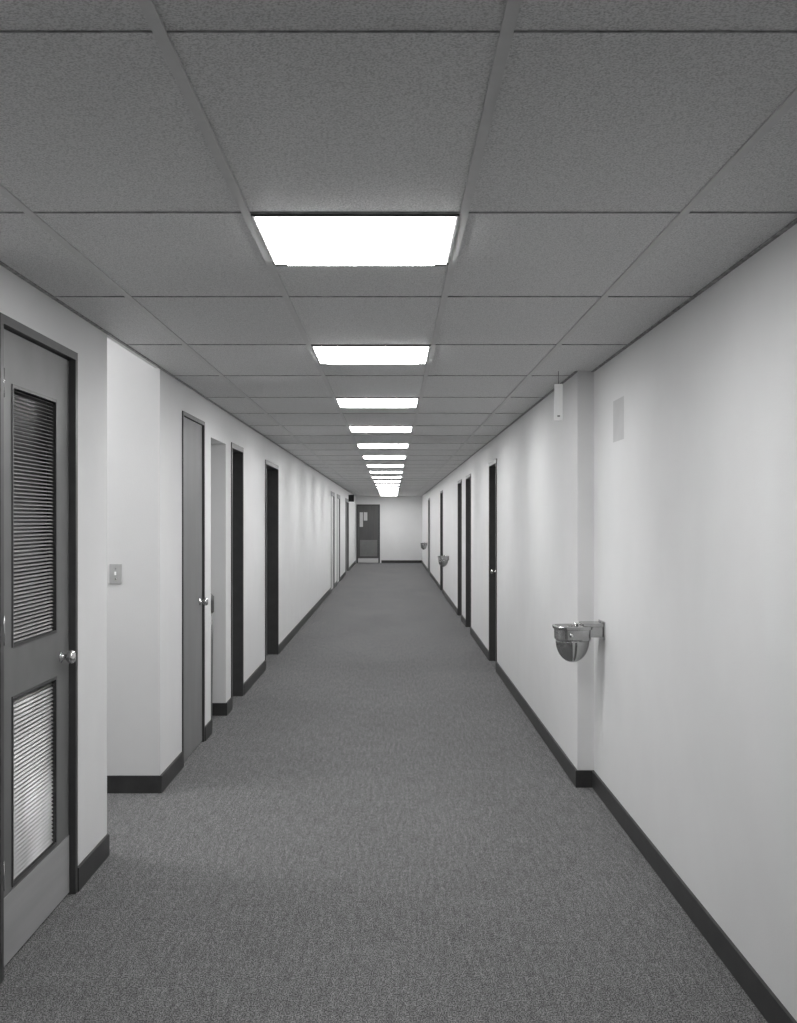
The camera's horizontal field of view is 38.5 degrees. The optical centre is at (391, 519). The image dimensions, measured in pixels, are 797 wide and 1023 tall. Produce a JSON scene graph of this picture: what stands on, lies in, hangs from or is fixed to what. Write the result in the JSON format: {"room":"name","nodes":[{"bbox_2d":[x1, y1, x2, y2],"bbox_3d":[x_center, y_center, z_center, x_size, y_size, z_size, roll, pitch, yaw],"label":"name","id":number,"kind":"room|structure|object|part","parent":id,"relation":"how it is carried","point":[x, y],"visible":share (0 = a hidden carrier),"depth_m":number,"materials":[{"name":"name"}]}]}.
{"room":"office corridor","nodes":[
{"label":"office corridor","id":0,"kind":"room"},
{"bbox_2d":[107,338,153,774],"bbox_3d":[-3.757,0.070,5.950,4.785,3.000,1.520,0,0,0],"label":"wall","id":1,"kind":"structure","parent":0,"point":[120,362],"depth_m":6.56,"materials":[{"name":"paint"}]},
{"bbox_2d":[109,564,121,583],"bbox_3d":[-1.590,0.310,6.551,0.070,0.114,0.018,0,0,0],"label":"light switch","id":2,"kind":"object","parent":1,"relation":"attached to","point":[115,570],"visible":1,"depth_m":6.55,"materials":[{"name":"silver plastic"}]},
{"bbox_2d":[0,265,354,864],"bbox_3d":[-1.415,0.070,18.800,0.160,3.000,45.600,0,0,0],"label":"wall","id":3,"kind":"structure","parent":0,"point":[159,400],"depth_m":6.57,"materials":[{"name":"paint"}]},
{"bbox_2d":[0,312,77,980],"bbox_3d":[-1.351,0.433,4.340,0.109,2.274,0.950,0,0,0],"label":"door","id":4,"kind":"structure","parent":3,"relation":"in","point":[39,374],"depth_m":4.38,"materials":[{"name":"grey paint"}]},
{"bbox_3d":[-1.395,0.411,4.330,0.006,1.791,0.538,0,0,0],"label":"backing glass","id":5,"kind":"part","parent":4,"relation":"part of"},
{"bbox_2d":[14,682,52,878],"bbox_3d":[-1.372,0.968,4.330,0.014,0.660,0.534,0,0,0],"label":"blind","id":6,"kind":"object","parent":4,"relation":"attached to","point":[33,703],"depth_m":4.35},
{"bbox_2d":[14,391,52,642],"bbox_3d":[-1.372,-0.014,4.330,0.014,0.915,0.534,0,0,0],"label":"blind","id":7,"kind":"object","parent":4,"relation":"attached to","point":[33,410],"depth_m":4.39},
{"bbox_3d":[-1.353,1.439,4.340,0.002,0.238,0.872,0,0,0],"label":"kick plate","id":8,"kind":"part","parent":4,"relation":"part of","materials":[{"name":"silver metal"}]},
{"bbox_3d":[-1.325,0.560,4.665,0.059,0.056,0.056,0,0,0],"label":"knob","id":9,"kind":"part","parent":4,"relation":"part of","materials":[{"name":"silver metal"}]},
{"bbox_2d":[0,560,355,984],"bbox_3d":[-3.656,1.520,18.800,4.667,0.100,45.600,0,0,0],"label":"baseboard","id":10,"kind":"structure","parent":3,"relation":"attached to","point":[100,853],"depth_m":6.55,"materials":[{"name":"rubber"}]},
{"bbox_2d":[182,411,207,760],"bbox_3d":[-1.339,0.438,7.668,0.109,2.265,0.845,0,0,0],"label":"door","id":11,"kind":"structure","parent":3,"relation":"in","point":[194,601],"depth_m":7.67,"materials":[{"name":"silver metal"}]},
{"bbox_3d":[-1.313,0.570,7.960,0.059,0.056,0.056,0,0,0],"label":"knob","id":12,"kind":"part","parent":11,"relation":"part of","materials":[{"name":"silver metal"}]},
{"bbox_2d":[231,442,243,708],"bbox_3d":[-1.406,0.463,9.825,0.158,2.215,0.750,0,0,0],"label":"door","id":13,"kind":"structure","parent":3,"relation":"in","point":[237,452],"depth_m":10.16,"materials":[{"name":"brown wood"}]},
{"bbox_2d":[265,460,278,659],"bbox_3d":[-1.416,0.468,12.665,0.178,2.205,1.370,0,0,0],"label":"door","id":14,"kind":"structure","parent":3,"relation":"in","point":[271,469],"depth_m":13.30,"materials":[{"name":"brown wood"}]},
{"bbox_2d":[331,491,334,589],"bbox_3d":[-1.366,0.470,25.650,0.078,2.200,1.500,0,0,0],"label":"door","id":15,"kind":"structure","parent":3,"relation":"in","point":[332,493],"depth_m":25.96,"materials":[{"name":"paint"}]},
{"bbox_2d":[337,494,339,582],"bbox_3d":[-1.366,0.470,28.400,0.078,2.200,1.600,0,0,0],"label":"door","id":16,"kind":"structure","parent":3,"relation":"in","point":[338,496],"depth_m":28.88,"materials":[{"name":"paint"}]},
{"bbox_2d":[345,498,348,570],"bbox_3d":[-1.386,0.470,33.900,0.118,2.200,2.600,0,0,0],"label":"door","id":17,"kind":"structure","parent":3,"relation":"in","point":[346,499],"depth_m":34.95,"materials":[{"name":"grey paint"}]},
{"bbox_2d":[0,563,767,1022],"bbox_3d":[-2.300,1.620,18.850,7.800,0.100,46.100,0,0,0],"label":"floor","id":18,"kind":"structure","parent":0,"point":[377,830],"depth_m":5.04,"materials":[{"name":"carpet"}]},
{"bbox_2d":[211,593,213,719],"bbox_3d":[-1.570,1.053,8.930,0.350,1.035,0.350,0,0,0],"label":"receptacle","id":19,"kind":"object","parent":18,"relation":"on","point":[212,596],"visible":0.06,"depth_m":8.91,"materials":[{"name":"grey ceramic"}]},
{"bbox_3d":[-1.570,0.627,8.930,0.350,0.185,0.350,0,0,0],"label":"lid","id":20,"kind":"part","parent":19,"relation":"part of","materials":[{"name":"metal"}]},
{"bbox_2d":[355,496,421,562],"bbox_3d":[-0.122,0.347,41.675,2.745,2.445,0.150,0,0,0],"label":"wall","id":21,"kind":"structure","parent":0,"point":[400,516],"depth_m":41.59,"materials":[{"name":"paint"}]},
{"bbox_2d":[356,504,379,562],"bbox_3d":[-0.870,0.500,41.645,0.860,2.140,0.110,0,0,0],"label":"door","id":22,"kind":"structure","parent":21,"relation":"in","point":[367,515],"depth_m":41.63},
{"bbox_3d":[-1.040,-0.015,41.626,0.280,0.530,0.008,0,0,0],"label":"vision panel","id":23,"kind":"part","parent":22,"relation":"part of","materials":[{"name":"glass"}]},
{"bbox_3d":[-0.870,1.479,41.628,0.740,0.158,0.004,0,0,0],"label":"kick plate","id":24,"kind":"part","parent":22,"relation":"part of","materials":[{"name":"silver metal"}]},
{"bbox_2d":[381,560,421,562],"bbox_3d":[0.344,1.520,41.594,1.468,0.100,0.012,0,0,0],"label":"baseboard","id":25,"kind":"structure","parent":21,"relation":"attached to","point":[382,561],"depth_m":41.59,"materials":[{"name":"rubber"}]},
{"bbox_2d":[0,0,796,495],"bbox_3d":[0.005,-0.925,18.800,2.681,0.100,46.000,0,0,0],"label":"ceiling","id":26,"kind":"structure","parent":0,"point":[90,122],"depth_m":2.86,"materials":[{"name":"tile"}]},
{"bbox_2d":[348,495,353,501],"bbox_3d":[-1.180,-0.703,33.000,0.160,0.345,0.002,0,0,0],"label":"hanging sign","id":27,"kind":"object","parent":26,"relation":"hanging from","point":[350,497],"visible":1,"depth_m":33.00,"materials":[{"name":"black plastic"}]},
{"bbox_2d":[251,214,459,265],"bbox_3d":[-0.105,-0.867,3.562,0.596,0.016,0.620,0,0,0],"label":"recessed light","id":28,"kind":"object","parent":26,"relation":"in","point":[288,239],"visible":1,"depth_m":3.49,"materials":[{"name":"plastic"}]},
{"bbox_2d":[311,345,430,364],"bbox_3d":[-0.105,-0.867,6.002,0.596,0.016,0.620,0,0,0],"label":"recessed light","id":29,"kind":"object","parent":26,"relation":"in","point":[325,354],"visible":1,"depth_m":5.94,"materials":[{"name":"plastic"}]},
{"bbox_2d":[336,398,418,407],"bbox_3d":[-0.105,-0.867,8.442,0.596,0.016,0.620,0,0,0],"label":"recessed light","id":30,"kind":"object","parent":26,"relation":"in","point":[342,402],"visible":1,"depth_m":8.36,"materials":[{"name":"plastic"}]},
{"bbox_2d":[349,426,412,431],"bbox_3d":[-0.105,-0.867,10.882,0.596,0.016,0.620,0,0,0],"label":"recessed light","id":31,"kind":"object","parent":26,"relation":"in","point":[352,428],"visible":1,"depth_m":10.74,"materials":[{"name":"plastic"}]},
{"bbox_2d":[357,444,408,447],"bbox_3d":[-0.105,-0.867,13.322,0.596,0.016,0.620,0,0,0],"label":"recessed light","id":32,"kind":"object","parent":26,"relation":"in","point":[358,445],"visible":0.99,"depth_m":13.19,"materials":[{"name":"plastic"}]},
{"bbox_2d":[362,456,405,458],"bbox_3d":[-0.105,-0.867,15.762,0.596,0.016,0.620,0,0,0],"label":"recessed light","id":33,"kind":"object","parent":26,"relation":"in","point":[364,457],"visible":1,"depth_m":15.72,"materials":[{"name":"plastic"}]},
{"bbox_2d":[366,464,403,466],"bbox_3d":[-0.105,-0.867,18.202,0.596,0.016,0.620,0,0,0],"label":"recessed light","id":34,"kind":"object","parent":26,"relation":"in","point":[368,465],"visible":1,"depth_m":18.03,"materials":[{"name":"plastic"}]},
{"bbox_2d":[369,471,402,472],"bbox_3d":[-0.105,-0.867,20.642,0.596,0.016,0.620,0,0,0],"label":"recessed light","id":35,"kind":"object","parent":26,"relation":"in","point":[369,471],"visible":1,"depth_m":20.38,"materials":[{"name":"plastic"}]},
{"bbox_2d":[372,476,401,477],"bbox_3d":[-0.105,-0.867,23.082,0.596,0.016,0.620,0,0,0],"label":"recessed light","id":36,"kind":"object","parent":26,"relation":"in","point":[372,476],"visible":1,"depth_m":22.77,"materials":[{"name":"plastic"}]},
{"bbox_2d":[0,0,796,495],"bbox_3d":[-0.100,-0.873,18.800,1.884,0.005,45.600,0,0,0],"label":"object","id":37,"kind":"structure","parent":26,"relation":"attached to","point":[512,7],"depth_m":3.08,"materials":[{"name":"grey metal"}]},
{"bbox_2d":[0,31,796,492],"bbox_3d":[-0.074,-0.874,19.102,2.497,0.003,43.927,0,0,0],"label":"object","id":38,"kind":"structure","parent":26,"relation":"attached to","point":[350,491],"depth_m":6.89,"materials":[{"name":"grey metal"}]},
{"bbox_2d":[554,371,562,419],"bbox_3d":[0.978,-0.730,6.700,0.050,0.290,0.003,0,0,0],"label":"hanging sign","id":39,"kind":"object","parent":26,"relation":"hanging from","point":[558,388],"visible":1,"depth_m":6.70,"materials":[{"name":"white plastic"}]},
{"bbox_2d":[422,224,796,1020],"bbox_3d":[1.220,0.347,18.800,0.260,2.445,45.600,0,0,0],"label":"wall","id":40,"kind":"structure","parent":0,"point":[678,534],"depth_m":4.67,"materials":[{"name":"paint"}]},
{"bbox_2d":[0,218,796,495],"bbox_3d":[-0.074,-0.872,18.800,2.521,0.006,45.600,0,0,0],"label":"trim","id":41,"kind":"structure","parent":40,"relation":"attached to","point":[791,224],"depth_m":4.99,"materials":[{"name":"grey metal"}]},
{"bbox_2d":[420,542,426,549],"bbox_3d":[0.982,0.803,35.200,0.217,0.223,0.214,0,0,0],"label":"fountain","id":42,"kind":"object","parent":40,"relation":"attached to","point":[423,545],"visible":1,"depth_m":35.12,"materials":[{"name":"silver metal"}]},
{"bbox_2d":[428,498,429,571],"bbox_3d":[1.141,0.465,33.450,0.118,2.210,1.500,0,0,0],"label":"door","id":43,"kind":"structure","parent":40,"relation":"in","point":[428,498],"depth_m":34.16,"materials":[{"name":"grey paint"}]},
{"bbox_2d":[440,490,442,589],"bbox_3d":[1.141,0.465,25.000,0.118,2.210,1.200,0,0,0],"label":"door","id":44,"kind":"structure","parent":40,"relation":"in","point":[441,492],"depth_m":25.56,"materials":[{"name":"grey paint"}]},
{"bbox_2d":[438,555,448,566],"bbox_3d":[0.982,0.783,21.800,0.217,0.223,0.214,0,0,0],"label":"fountain","id":45,"kind":"object","parent":40,"relation":"attached to","point":[443,560],"visible":1,"depth_m":21.72,"materials":[{"name":"silver metal"}]},
{"bbox_2d":[438,560,447,566],"bbox_3d":[0.980,0.830,21.800,0.190,0.130,0.187,0,0,0],"label":"bowl","id":46,"kind":"object","parent":45,"relation":"on","point":[443,563],"depth_m":21.73,"materials":[{"name":"silver metal"}]},
{"bbox_2d":[458,479,461,614],"bbox_3d":[1.136,0.465,18.300,0.108,2.210,1.000,0,0,0],"label":"door","id":47,"kind":"structure","parent":40,"relation":"in","point":[460,480],"depth_m":18.75,"materials":[{"name":"grey wood"}]},
{"bbox_2d":[466,474,470,626],"bbox_3d":[1.151,0.465,16.225,0.138,2.210,1.050,0,0,0],"label":"door","id":48,"kind":"structure","parent":40,"relation":"in","point":[468,477],"depth_m":16.70,"materials":[{"name":"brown wood"}]},
{"bbox_2d":[489,458,496,660],"bbox_3d":[1.141,0.465,12.300,0.118,2.210,0.900,0,0,0],"label":"door","id":49,"kind":"structure","parent":40,"relation":"in","point":[493,464],"depth_m":12.70,"materials":[{"name":"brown wood"}]},
{"bbox_2d":[552,619,604,661],"bbox_3d":[1.048,0.683,6.420,0.277,0.233,0.214,0,0,0],"label":"fountain","id":50,"kind":"object","parent":40,"relation":"attached to","point":[572,640],"visible":1,"depth_m":6.34,"materials":[{"name":"silver metal"}]},
{"bbox_2d":[556,640,588,661],"bbox_3d":[1.016,0.735,6.420,0.190,0.130,0.187,0,0,0],"label":"bowl","id":51,"kind":"object","parent":50,"relation":"on","point":[569,650],"depth_m":6.35,"materials":[{"name":"silver metal"}]},
{"bbox_2d":[422,561,796,1022],"bbox_3d":[1.132,1.520,18.800,0.108,0.100,45.600,0,0,0],"label":"baseboard","id":52,"kind":"structure","parent":40,"relation":"attached to","point":[754,986],"depth_m":4.84,"materials":[{"name":"rubber"}]},
{"bbox_2d":[613,396,623,441],"bbox_3d":[1.186,-0.525,5.970,0.001,0.220,0.280,0,0,0],"label":"plate","id":53,"kind":"object","parent":40,"relation":"attached to","point":[618,405],"visible":1,"depth_m":5.97,"materials":[{"name":"grey paint"}]}
]}

